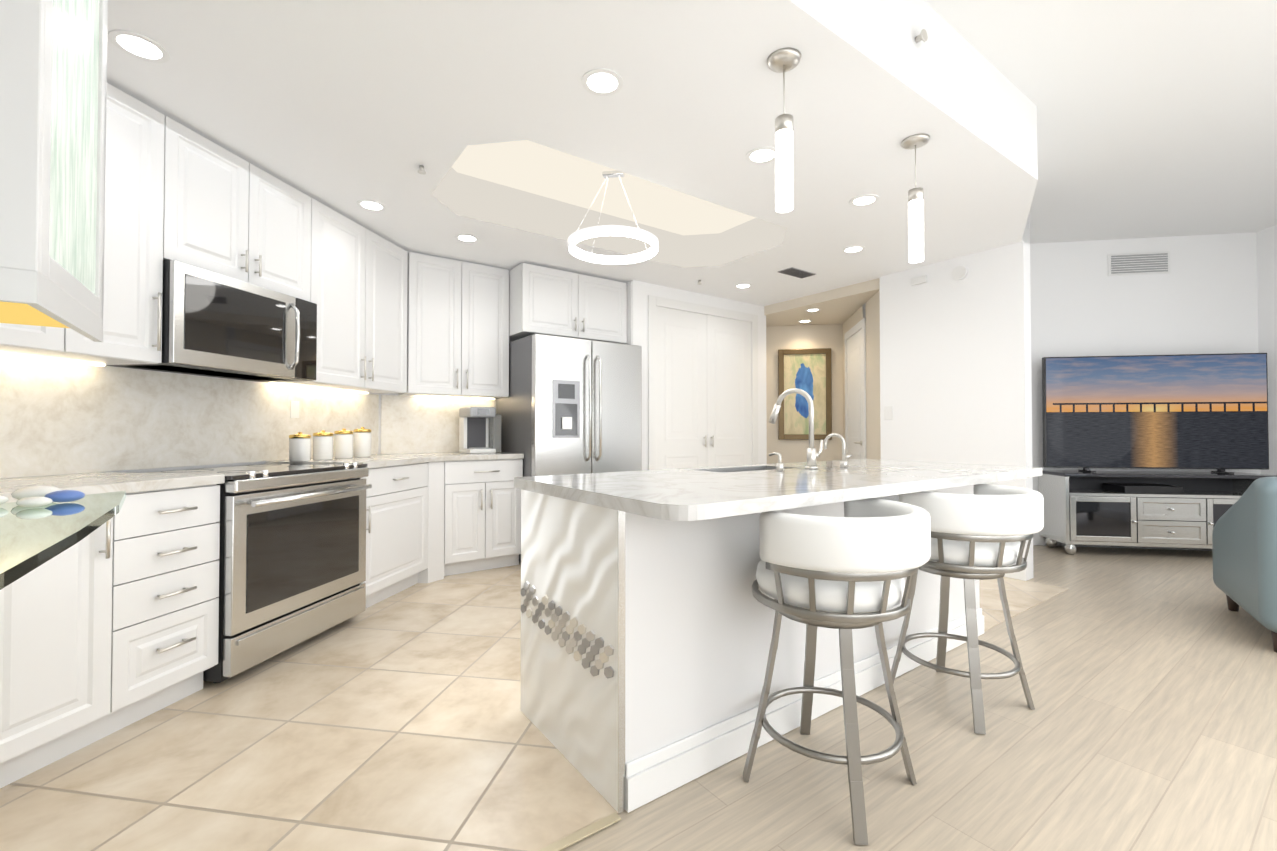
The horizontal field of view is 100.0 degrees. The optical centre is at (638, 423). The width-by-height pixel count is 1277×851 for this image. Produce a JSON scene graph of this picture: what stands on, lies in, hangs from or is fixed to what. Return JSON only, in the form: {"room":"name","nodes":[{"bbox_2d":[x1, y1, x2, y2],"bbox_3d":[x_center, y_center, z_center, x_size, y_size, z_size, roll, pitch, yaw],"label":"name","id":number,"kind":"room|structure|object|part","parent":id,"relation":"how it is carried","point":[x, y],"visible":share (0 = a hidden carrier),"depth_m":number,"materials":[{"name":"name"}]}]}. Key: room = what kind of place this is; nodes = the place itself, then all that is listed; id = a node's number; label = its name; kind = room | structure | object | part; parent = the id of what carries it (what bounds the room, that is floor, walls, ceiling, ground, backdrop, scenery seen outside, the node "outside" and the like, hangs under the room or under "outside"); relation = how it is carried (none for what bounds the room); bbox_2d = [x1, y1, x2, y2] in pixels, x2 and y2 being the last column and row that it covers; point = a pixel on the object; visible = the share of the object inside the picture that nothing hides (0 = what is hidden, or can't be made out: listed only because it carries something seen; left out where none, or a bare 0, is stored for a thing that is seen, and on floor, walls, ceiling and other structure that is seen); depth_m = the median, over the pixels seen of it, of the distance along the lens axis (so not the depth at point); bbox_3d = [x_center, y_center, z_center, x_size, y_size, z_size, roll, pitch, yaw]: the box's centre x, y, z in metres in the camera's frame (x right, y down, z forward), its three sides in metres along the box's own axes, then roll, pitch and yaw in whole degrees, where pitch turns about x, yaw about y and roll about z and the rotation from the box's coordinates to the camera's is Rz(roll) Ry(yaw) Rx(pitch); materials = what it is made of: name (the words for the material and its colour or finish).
{"room":"kitchen and living room","nodes":[
{"label":"kitchen and living room","id":0,"kind":"room"},
{"bbox_2d":[0,366,377,478],"bbox_3d":[-2.640,-0.345,1.527,0.120,2.940,6.000,0,-1,9],"label":"wall","id":1,"kind":"structure","parent":0,"point":[139,470],"depth_m":2.78,"materials":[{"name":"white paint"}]},
{"bbox_2d":[0,323,71,358],"bbox_3d":[-2.343,-0.829,1.865,0.345,1.118,0.350,0,-1,9],"label":"upper cabinet","id":2,"kind":"object","parent":1,"relation":"attached to","point":[17,341],"depth_m":1.95,"materials":[{"name":"white wood"}]},
{"bbox_2d":[20,83,171,366],"bbox_3d":[-2.286,-0.824,2.210,0.345,1.118,0.350,0,-1,9],"label":"upper cabinet","id":3,"kind":"object","parent":1,"relation":"attached to","point":[138,166],"depth_m":2.24,"materials":[{"name":"white wood"}]},
{"bbox_2d":[168,119,315,303],"bbox_3d":[-2.190,-1.049,2.803,0.345,0.653,0.845,0,-1,9],"label":"upper cabinet","id":4,"kind":"object","parent":1,"relation":"attached to","point":[232,218],"depth_m":2.72,"materials":[{"name":"white wood"}]},
{"bbox_2d":[105,259,316,381],"bbox_3d":[-2.137,-0.488,2.787,0.448,0.458,0.837,0,-1,9],"label":"microwave","id":5,"kind":"object","parent":4,"relation":"attached to","point":[214,324],"visible":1,"depth_m":2.64,"materials":[{"name":"silver metal"}]},
{"bbox_2d":[290,401,298,417],"bbox_3d":[-2.240,-0.092,3.490,0.004,0.110,0.070,0,-1,9],"label":"electrical outlet plate","id":6,"kind":"object","parent":1,"relation":"attached to","point":[294,409],"visible":1,"depth_m":3.48,"materials":[{"name":"white plastic"}]},
{"bbox_2d":[256,200,407,394],"bbox_3d":[-2.042,-0.803,3.699,0.345,1.118,0.978,0,-1,9],"label":"upper cabinet","id":7,"kind":"object","parent":1,"relation":"attached to","point":[362,276],"depth_m":3.61,"materials":[{"name":"white wood"}]},
{"bbox_2d":[378,393,442,453],"bbox_3d":[-1.349,-0.296,4.975,2.130,2.940,0.120,1,-1,-36],"label":"wall","id":8,"kind":"structure","parent":0,"point":[379,439],"depth_m":4.36,"materials":[{"name":"white paint"}]},
{"bbox_2d":[408,251,443,394],"bbox_3d":[-1.627,-0.796,4.289,0.301,1.115,0.301,0,-1,9],"label":"upper cabinet","id":9,"kind":"object","parent":8,"relation":"attached to","point":[425,272],"depth_m":4.24,"materials":[{"name":"white wood"}]},
{"bbox_2d":[444,258,515,398],"bbox_3d":[-1.561,-0.791,4.549,0.810,1.118,0.810,0,-1,9],"label":"upper cabinet","id":10,"kind":"object","parent":8,"relation":"attached to","point":[469,288],"depth_m":4.45,"materials":[{"name":"white wood"}]},
{"bbox_2d":[492,267,511,397],"bbox_3d":[-1.293,-0.793,4.529,0.301,1.115,0.301,0,-1,9],"label":"upper cabinet","id":11,"kind":"object","parent":8,"relation":"attached to","point":[502,341],"depth_m":4.60,"materials":[{"name":"white wood"}]},
{"bbox_2d":[520,263,567,330],"bbox_3d":[-0.752,-1.057,4.588,0.381,0.585,0.382,0,-1,9],"label":"upper cabinet","id":12,"kind":"object","parent":8,"relation":"attached to","point":[543,290],"depth_m":4.54,"materials":[{"name":"white wood"}]},
{"bbox_2d":[500,264,623,342],"bbox_3d":[-0.719,-1.050,4.991,1.162,0.588,1.162,0,-1,9],"label":"upper cabinet","id":13,"kind":"object","parent":8,"relation":"attached to","point":[593,302],"depth_m":4.75,"materials":[{"name":"white wood"}]},
{"bbox_2d":[376,395,495,454],"bbox_3d":[-1.703,0.009,4.632,0.686,0.479,0.686,0,-1,9],"label":"backsplash","id":14,"kind":"structure","parent":0,"point":[410,424],"depth_m":4.52,"materials":[{"name":"beige stone"}]},
{"bbox_2d":[0,562,1067,850],"bbox_3d":[-1.492,1.170,2.906,8.310,0.050,3.880,1,-1,-36],"label":"floor","id":15,"kind":"structure","parent":0,"point":[400,722],"depth_m":1.81,"materials":[{"name":"beige tile"}]},
{"bbox_2d":[0,503,123,787],"bbox_3d":[-2.205,0.689,1.757,0.645,0.878,0.375,0,-1,9],"label":"base cabinet","id":16,"kind":"object","parent":15,"relation":"on","point":[110,625],"depth_m":1.75,"materials":[{"name":"white wood"}]},
{"bbox_2d":[0,491,125,589],"bbox_3d":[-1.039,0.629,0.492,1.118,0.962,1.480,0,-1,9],"label":"countertop","id":17,"kind":"structure","parent":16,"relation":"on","point":[32,538],"depth_m":0.80,"materials":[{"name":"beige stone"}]},
{"bbox_2d":[0,486,84,507],"bbox_3d":[-1.168,0.140,1.038,0.162,0.031,0.133,0,-1,9],"label":"decor","id":18,"kind":"object","parent":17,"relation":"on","point":[33,496],"visible":1,"depth_m":1.05,"materials":[{"name":"white ceramic"}]},
{"bbox_2d":[0,471,224,502],"bbox_3d":[-2.193,0.229,1.779,0.664,0.040,1.158,0,-1,9],"label":"countertop","id":19,"kind":"structure","parent":16,"relation":"on","point":[86,482],"depth_m":2.04,"materials":[{"name":"white stone"}]},
{"bbox_2d":[120,483,222,728],"bbox_3d":[-2.142,0.695,2.142,0.645,0.878,0.405,0,-1,9],"label":"base cabinet","id":20,"kind":"object","parent":15,"relation":"on","point":[170,540],"depth_m":2.08,"materials":[{"name":"white wood"}]},
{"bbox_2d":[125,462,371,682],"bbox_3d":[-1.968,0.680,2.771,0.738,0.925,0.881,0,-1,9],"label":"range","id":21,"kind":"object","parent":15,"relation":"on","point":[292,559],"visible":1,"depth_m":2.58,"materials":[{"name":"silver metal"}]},
{"bbox_2d":[360,471,427,607],"bbox_3d":[-1.906,0.715,3.581,0.645,0.878,0.732,0,-1,9],"label":"base cabinet","id":22,"kind":"object","parent":15,"relation":"on","point":[396,501],"depth_m":3.52,"materials":[{"name":"white wood"}]},
{"bbox_2d":[428,471,443,582],"bbox_3d":[-1.772,0.724,4.228,0.698,0.878,0.584,0,-1,9],"label":"base cabinet","id":23,"kind":"object","parent":15,"relation":"on","point":[435,478],"depth_m":3.95,"materials":[{"name":"white wood"}]},
{"bbox_2d":[444,459,522,575],"bbox_3d":[-1.388,0.728,4.456,0.897,0.878,0.896,0,-1,9],"label":"base cabinet","id":24,"kind":"object","parent":15,"relation":"on","point":[482,504],"depth_m":4.19,"materials":[{"name":"white wood"}]},
{"bbox_2d":[264,452,523,470],"bbox_3d":[-1.571,0.261,4.053,1.155,0.040,1.765,0,-1,9],"label":"countertop","id":25,"kind":"structure","parent":24,"relation":"on","point":[375,462],"depth_m":3.89,"materials":[{"name":"white stone"}]},
{"bbox_2d":[289,432,310,461],"bbox_3d":[-2.068,0.140,3.271,0.116,0.178,0.116,0,-1,9],"label":"canister","id":26,"kind":"object","parent":25,"relation":"on","point":[299,446],"visible":1,"depth_m":3.23,"materials":[{"name":"white ceramic"}]},
{"bbox_2d":[313,430,332,459],"bbox_3d":[-2.037,0.136,3.458,0.116,0.190,0.116,0,-1,9],"label":"canister","id":27,"kind":"object","parent":25,"relation":"on","point":[322,444],"visible":0.98,"depth_m":3.41,"materials":[{"name":"white ceramic"}]},
{"bbox_2d":[334,428,352,457],"bbox_3d":[-2.006,0.133,3.646,0.116,0.202,0.116,0,-1,9],"label":"canister","id":28,"kind":"object","parent":25,"relation":"on","point":[343,442],"visible":1,"depth_m":3.60,"materials":[{"name":"white ceramic"}]},
{"bbox_2d":[353,427,371,456],"bbox_3d":[-1.976,0.130,3.833,0.116,0.214,0.116,0,-1,9],"label":"canister","id":29,"kind":"object","parent":25,"relation":"on","point":[362,441],"visible":1,"depth_m":3.79,"materials":[{"name":"white ceramic"}]},
{"bbox_2d":[459,407,500,453],"bbox_3d":[-1.342,0.055,4.591,0.300,0.385,0.303,1,-1,-36],"label":"coffee maker","id":30,"kind":"object","parent":25,"relation":"on","point":[479,429],"visible":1,"depth_m":4.57,"materials":[{"name":"silver plastic"}]},
{"bbox_2d":[496,334,641,561],"bbox_3d":[-0.615,0.224,4.828,1.040,1.855,0.902,1,-1,-36],"label":"fridge","id":31,"kind":"object","parent":15,"relation":"on","point":[567,406],"visible":0.62,"depth_m":4.47,"materials":[{"name":"grey metal"}]},
{"bbox_2d":[538,812,620,850],"bbox_3d":[-0.918,1.113,0.915,2.120,0.006,0.030,1,-1,-36],"label":"trim","id":32,"kind":"structure","parent":15,"relation":"on","point":[582,833],"depth_m":1.46,"materials":[{"name":"beige wood"}]},
{"bbox_2d":[620,282,632,344],"bbox_3d":[-0.260,-0.081,5.258,0.489,2.518,0.490,0,-1,9],"label":"tall cabinet","id":33,"kind":"object","parent":15,"relation":"on","point":[630,285],"depth_m":5.00,"materials":[{"name":"white wood"}]},
{"bbox_2d":[520,519,983,813],"bbox_3d":[0.713,0.700,2.533,2.195,0.879,2.187,0,-1,9],"label":"kitchen island","id":34,"kind":"object","parent":15,"relation":"on","point":[647,620],"depth_m":1.76,"materials":[{"name":"white wood"}]},
{"bbox_2d":[514,468,898,522],"bbox_3d":[0.184,0.234,2.172,1.322,0.040,1.674,0,-1,9],"label":"island countertop","id":35,"kind":"structure","parent":34,"relation":"on","point":[683,495],"depth_m":1.72,"materials":[{"name":"white stone"}]},
{"bbox_2d":[769,452,782,470],"bbox_3d":[0.638,0.175,2.482,0.062,0.086,0.062,0,-1,9],"label":"soap dispenser","id":36,"kind":"object","parent":35,"relation":"on","point":[779,465],"visible":1,"depth_m":2.46,"materials":[{"name":"silver metal"}]},
{"bbox_2d":[769,388,823,468],"bbox_3d":[0.787,0.022,2.668,0.263,0.397,0.155,0,-1,9],"label":"faucet","id":37,"kind":"object","parent":35,"relation":"on","point":[812,455],"visible":1,"depth_m":2.61,"materials":[{"name":"silver metal"}]},
{"bbox_2d":[722,459,1042,494],"bbox_3d":[1.234,0.241,2.664,1.597,0.040,1.845,0,-1,9],"label":"island countertop","id":38,"kind":"structure","parent":34,"relation":"on","point":[904,477],"depth_m":2.33,"materials":[{"name":"white stone"}]},
{"bbox_2d":[690,463,813,474],"bbox_3d":[0.531,0.332,2.629,0.544,0.218,0.545,0,-1,9],"label":"sink","id":39,"kind":"object","parent":38,"relation":"in","point":[786,466],"depth_m":2.76,"materials":[{"name":"silver metal"}]},
{"bbox_2d":[824,433,851,466],"bbox_3d":[1.024,0.135,2.743,0.136,0.173,0.070,0,-1,9],"label":"faucet","id":40,"kind":"object","parent":38,"relation":"on","point":[843,462],"visible":1,"depth_m":2.72,"materials":[{"name":"silver metal"}]},
{"bbox_2d":[107,0,1037,305],"bbox_3d":[-0.656,-1.578,3.435,6.640,0.420,4.060,1,-1,-36],"label":"ceiling","id":41,"kind":"structure","parent":0,"point":[341,106],"depth_m":2.50,"materials":[{"name":"white paint"}]},
{"bbox_2d":[0,0,107,341],"bbox_3d":[-1.679,-0.821,1.145,0.680,1.151,0.590,1,-1,-36],"label":"upper cabinet","id":42,"kind":"object","parent":41,"relation":"hanging from","point":[53,73],"visible":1,"depth_m":1.22,"materials":[{"name":"white"}]},
{"bbox_2d":[108,29,169,62],"bbox_3d":[-1.835,-1.386,1.970,0.168,0.004,0.168,0,-1,9],"label":"recessed light","id":43,"kind":"object","parent":41,"relation":"in","point":[139,46],"visible":1,"depth_m":1.97,"materials":[{"name":"white paint"}]},
{"bbox_2d":[357,199,385,210],"bbox_3d":[-1.672,-1.367,3.355,0.168,0.004,0.168,0,-1,9],"label":"recessed light","id":44,"kind":"object","parent":41,"relation":"in","point":[371,205],"visible":1,"depth_m":3.35,"materials":[{"name":"white paint"}]},
{"bbox_2d":[418,165,425,173],"bbox_3d":[-1.158,-1.359,2.862,0.042,0.034,0.044,0,-1,9],"label":"sprinkler","id":45,"kind":"object","parent":41,"relation":"attached to","point":[421,170],"visible":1,"depth_m":2.85,"materials":[{"name":"silver metal"}]},
{"bbox_2d":[455,234,478,242],"bbox_3d":[-1.256,-1.359,3.925,0.168,0.004,0.168,0,-1,9],"label":"recessed light","id":46,"kind":"object","parent":41,"relation":"in","point":[468,238],"visible":1,"depth_m":3.92,"materials":[{"name":"white paint"}]},
{"bbox_2d":[582,68,622,95],"bbox_3d":[-0.146,-1.383,2.173,0.168,0.004,0.168,0,-1,9],"label":"recessed light","id":47,"kind":"object","parent":41,"relation":"in","point":[602,82],"visible":1,"depth_m":2.17,"materials":[{"name":"white paint"}]},
{"bbox_2d":[568,170,658,264],"bbox_3d":[-0.164,-1.388,3.502,0.592,0.516,0.592,0,-1,9],"label":"chandelier","id":48,"kind":"object","parent":41,"relation":"hanging from","point":[577,236],"visible":1,"depth_m":3.43,"materials":[{"name":"silver metal"}]},
{"bbox_2d":[735,283,751,288],"bbox_3d":[1.020,-1.340,5.213,0.168,0.004,0.168,0,-1,9],"label":"recessed light","id":49,"kind":"object","parent":41,"relation":"in","point":[743,285],"visible":1,"depth_m":5.20,"materials":[{"name":"white paint"}]},
{"bbox_2d":[746,147,774,163],"bbox_3d":[0.636,-1.375,2.747,0.168,0.004,0.168,0,-1,9],"label":"recessed light","id":50,"kind":"object","parent":41,"relation":"in","point":[761,155],"visible":0.96,"depth_m":2.75,"materials":[{"name":"white paint"}]},
{"bbox_2d":[767,47,800,212],"bbox_3d":[0.553,-1.100,2.035,0.128,0.574,0.128,0,-1,9],"label":"pendant light","id":51,"kind":"object","parent":41,"relation":"hanging from","point":[783,60],"visible":1,"depth_m":2.01,"materials":[{"name":"white glass"}]},
{"bbox_2d":[778,267,815,278],"bbox_3d":[1.415,-1.344,4.782,0.340,0.010,0.160,1,-1,-36],"label":"ceiling vent","id":52,"kind":"object","parent":41,"relation":"in","point":[796,272],"visible":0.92,"depth_m":4.76,"materials":[{"name":"grey metal"}]},
{"bbox_2d":[842,246,864,252],"bbox_3d":[1.672,-1.355,4.167,0.168,0.004,0.168,0,-1,9],"label":"recessed light","id":53,"kind":"object","parent":41,"relation":"in","point":[853,249],"visible":1,"depth_m":4.17,"materials":[{"name":"white paint"}]},
{"bbox_2d":[850,194,878,206],"bbox_3d":[1.384,-1.368,3.283,0.168,0.004,0.168,0,-1,9],"label":"recessed light","id":54,"kind":"object","parent":41,"relation":"in","point":[863,200],"visible":1,"depth_m":3.28,"materials":[{"name":"white paint"}]},
{"bbox_2d":[901,134,929,262],"bbox_3d":[1.350,-1.084,2.606,0.128,0.589,0.128,0,-1,9],"label":"pendant light","id":55,"kind":"object","parent":41,"relation":"hanging from","point":[916,219],"visible":0.96,"depth_m":2.58,"materials":[{"name":"silver metal"}]},
{"bbox_2d":[915,29,927,42],"bbox_3d":[1.176,-1.605,2.221,0.051,0.046,0.051,0,-1,9],"label":"sprinkler","id":56,"kind":"object","parent":41,"relation":"attached to","point":[922,36],"visible":1,"depth_m":2.21,"materials":[{"name":"white metal"}]},
{"bbox_2d":[626,280,766,470],"bbox_3d":[0.466,-0.284,5.859,1.850,2.940,0.800,1,-1,-36],"label":"wall","id":57,"kind":"structure","parent":0,"point":[642,291],"depth_m":5.36,"materials":[{"name":"white paint"}]},
{"bbox_2d":[620,282,627,342],"bbox_3d":[-0.326,-1.053,4.894,0.381,0.585,0.381,0,-1,9],"label":"upper cabinet","id":58,"kind":"object","parent":57,"relation":"attached to","point":[623,286],"depth_m":5.02,"materials":[{"name":"white wood"}]},
{"bbox_2d":[648,295,757,469],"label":"pantry cabinet","id":59,"kind":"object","parent":57,"relation":"in","point":[702,385],"depth_m":5.48,"materials":[{"name":"white wood"}]},
{"bbox_2d":[766,324,842,463],"bbox_3d":[2.031,-0.272,6.697,1.220,2.940,0.120,0,-1,9],"label":"wall","id":60,"kind":"structure","parent":0,"point":[805,337],"depth_m":6.64,"materials":[{"name":"beige paint"}]},
{"bbox_2d":[778,348,831,439],"bbox_3d":[2.052,-0.363,6.611,0.630,1.120,0.043,0,-1,9],"label":"framed painting","id":61,"kind":"object","parent":60,"relation":"attached to","point":[781,354],"visible":0.9,"depth_m":6.59,"materials":[{"name":"brown"}]},
{"bbox_2d":[784,354,825,433],"bbox_3d":[2.053,-0.363,6.620,0.500,0.990,0.022,0,-1,9],"label":"panel","id":62,"kind":"object","parent":61,"relation":"attached to","point":[806,373],"visible":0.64,"depth_m":6.61,"materials":[{"name":"paper"}]},
{"bbox_2d":[764,278,879,325],"bbox_3d":[1.889,-1.494,5.835,0.990,0.520,1.661,0,-1,9],"label":"ceiling","id":63,"kind":"structure","parent":0,"point":[841,305],"depth_m":5.74,"materials":[{"name":"beige paint"}]},
{"bbox_2d":[798,320,811,322],"bbox_3d":[1.990,-1.224,6.403,0.156,0.004,0.156,0,-1,9],"label":"recessed light","id":64,"kind":"object","parent":63,"relation":"in","point":[803,321],"visible":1,"depth_m":6.41,"materials":[{"name":"white paint"}]},
{"bbox_2d":[806,308,819,311],"bbox_3d":[1.893,-1.232,5.811,0.156,0.004,0.156,0,-1,9],"label":"recessed light","id":65,"kind":"object","parent":63,"relation":"in","point":[812,310],"visible":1,"depth_m":5.82,"materials":[{"name":"white paint"}]},
{"bbox_2d":[843,290,880,459],"bbox_3d":[2.436,-0.285,5.769,0.120,2.940,1.820,0,-1,9],"label":"wall","id":66,"kind":"structure","parent":0,"point":[873,428],"depth_m":5.26,"materials":[{"name":"beige paint"}]},
{"bbox_2d":[844,318,865,459],"bbox_3d":[2.365,0.055,5.918,0.068,2.265,0.910,0,-1,9],"label":"hall door","id":67,"kind":"structure","parent":66,"relation":"in","point":[855,385],"depth_m":5.87,"materials":[{"name":"white wood"}]},
{"bbox_2d":[561,545,1276,850],"bbox_3d":[1.462,1.168,2.352,8.100,0.057,9.000,0,-1,9],"label":"floor","id":68,"kind":"structure","parent":0,"point":[1149,723],"depth_m":1.86,"materials":[{"name":"beige wood"}]},
{"bbox_2d":[743,498,930,844],"bbox_3d":[0.611,0.693,1.689,0.558,0.872,0.558,0,-1,9],"label":"stool","id":69,"kind":"object","parent":68,"relation":"on","point":[853,567],"visible":1,"depth_m":1.50,"materials":[{"name":"white leather"}]},
{"bbox_2d":[891,484,1043,734],"bbox_3d":[1.325,0.700,2.203,0.559,0.872,0.558,0,-1,9],"label":"stool","id":70,"kind":"object","parent":68,"relation":"on","point":[984,531],"visible":0.88,"depth_m":2.01,"materials":[{"name":"silver metal"}]},
{"bbox_2d":[1038,470,1276,554],"bbox_3d":[4.640,0.807,4.828,1.650,0.730,0.463,0,-1,9],"label":"media console","id":71,"kind":"object","parent":68,"relation":"on","point":[1183,509],"visible":0.81,"depth_m":4.72,"materials":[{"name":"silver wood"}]},
{"bbox_2d":[1042,353,1268,473],"bbox_3d":[4.693,-0.093,4.889,1.780,1.068,0.180,0,-1,9],"label":"tv","id":72,"kind":"object","parent":71,"relation":"on","point":[1086,469],"depth_m":4.87,"materials":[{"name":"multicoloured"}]},
{"bbox_3d":[4.691,-0.110,4.878,1.756,1.011,0.002,0,-1,9],"label":"tv screen","id":73,"kind":"part","parent":72,"relation":"part of","materials":[{"name":"multicoloured glass"}]},
{"bbox_2d":[1212,476,1276,652],"bbox_3d":[4.063,0.694,2.530,1.720,0.890,0.980,-1,-1,36],"label":"sofa","id":74,"kind":"object","parent":68,"relation":"on","point":[1244,537],"visible":1,"depth_m":2.77,"materials":[{"name":"teal fabric"}]},
{"bbox_2d":[880,213,1033,580],"bbox_3d":[2.592,-0.303,4.474,0.130,2.940,1.130,1,-1,-36],"label":"wall","id":75,"kind":"structure","parent":0,"point":[955,373],"depth_m":4.33,"materials":[{"name":"white paint"}]},
{"bbox_2d":[911,275,926,285],"bbox_3d":[2.412,-1.232,4.604,0.024,0.060,0.130,1,-1,-36],"label":"switch box","id":76,"kind":"object","parent":75,"relation":"attached to","point":[918,280],"visible":0.96,"depth_m":4.59,"materials":[{"name":"white plastic"}]},
{"bbox_2d":[951,266,967,279],"bbox_3d":[2.600,-1.220,4.339,0.030,0.110,0.110,1,-1,-36],"label":"smoke detector","id":77,"kind":"object","parent":75,"relation":"attached to","point":[959,273],"visible":0.92,"depth_m":4.32,"materials":[{"name":"white plastic"}]},
{"bbox_2d":[1004,564,1026,580],"bbox_3d":[2.532,1.111,4.410,0.808,0.110,0.808,0,-1,9],"label":"baseboard","id":78,"kind":"structure","parent":75,"relation":"attached to","point":[1022,575],"depth_m":3.98,"materials":[{"name":"white wood"}]},
{"bbox_2d":[863,232,1260,533],"bbox_3d":[4.088,-0.292,5.245,3.550,2.940,0.120,0,-1,9],"label":"wall","id":79,"kind":"structure","parent":0,"point":[1201,297],"depth_m":5.08,"materials":[{"name":"white paint"}]},
{"bbox_2d":[1033,534,1212,550],"bbox_3d":[4.055,1.122,5.155,3.268,0.110,0.029,0,-1,9],"label":"baseboard","id":80,"kind":"structure","parent":79,"relation":"attached to","point":[1038,539],"depth_m":5.08,"materials":[{"name":"white wood"}]},
{"bbox_2d":[1108,251,1170,275],"bbox_3d":[4.753,-1.520,5.086,0.520,0.210,0.012,0,-1,9],"label":"air vent","id":81,"kind":"object","parent":79,"relation":"attached to","point":[1144,263],"visible":1,"depth_m":5.08,"materials":[{"name":"white metal"}]},
{"bbox_2d":[924,0,1276,243],"bbox_3d":[1.462,-1.853,2.394,8.100,0.100,9.000,0,-1,9],"label":"ceiling","id":82,"kind":"structure","parent":0,"point":[1156,118],"depth_m":3.03,"materials":[{"name":"white paint"}]},
{"bbox_2d":[1257,225,1276,474],"bbox_3d":[5.149,-0.350,1.159,0.130,2.940,7.800,0,-1,9],"label":"wall","id":83,"kind":"structure","parent":0,"point":[1267,281],"depth_m":4.82,"materials":[{"name":"white paint"}]}
]}

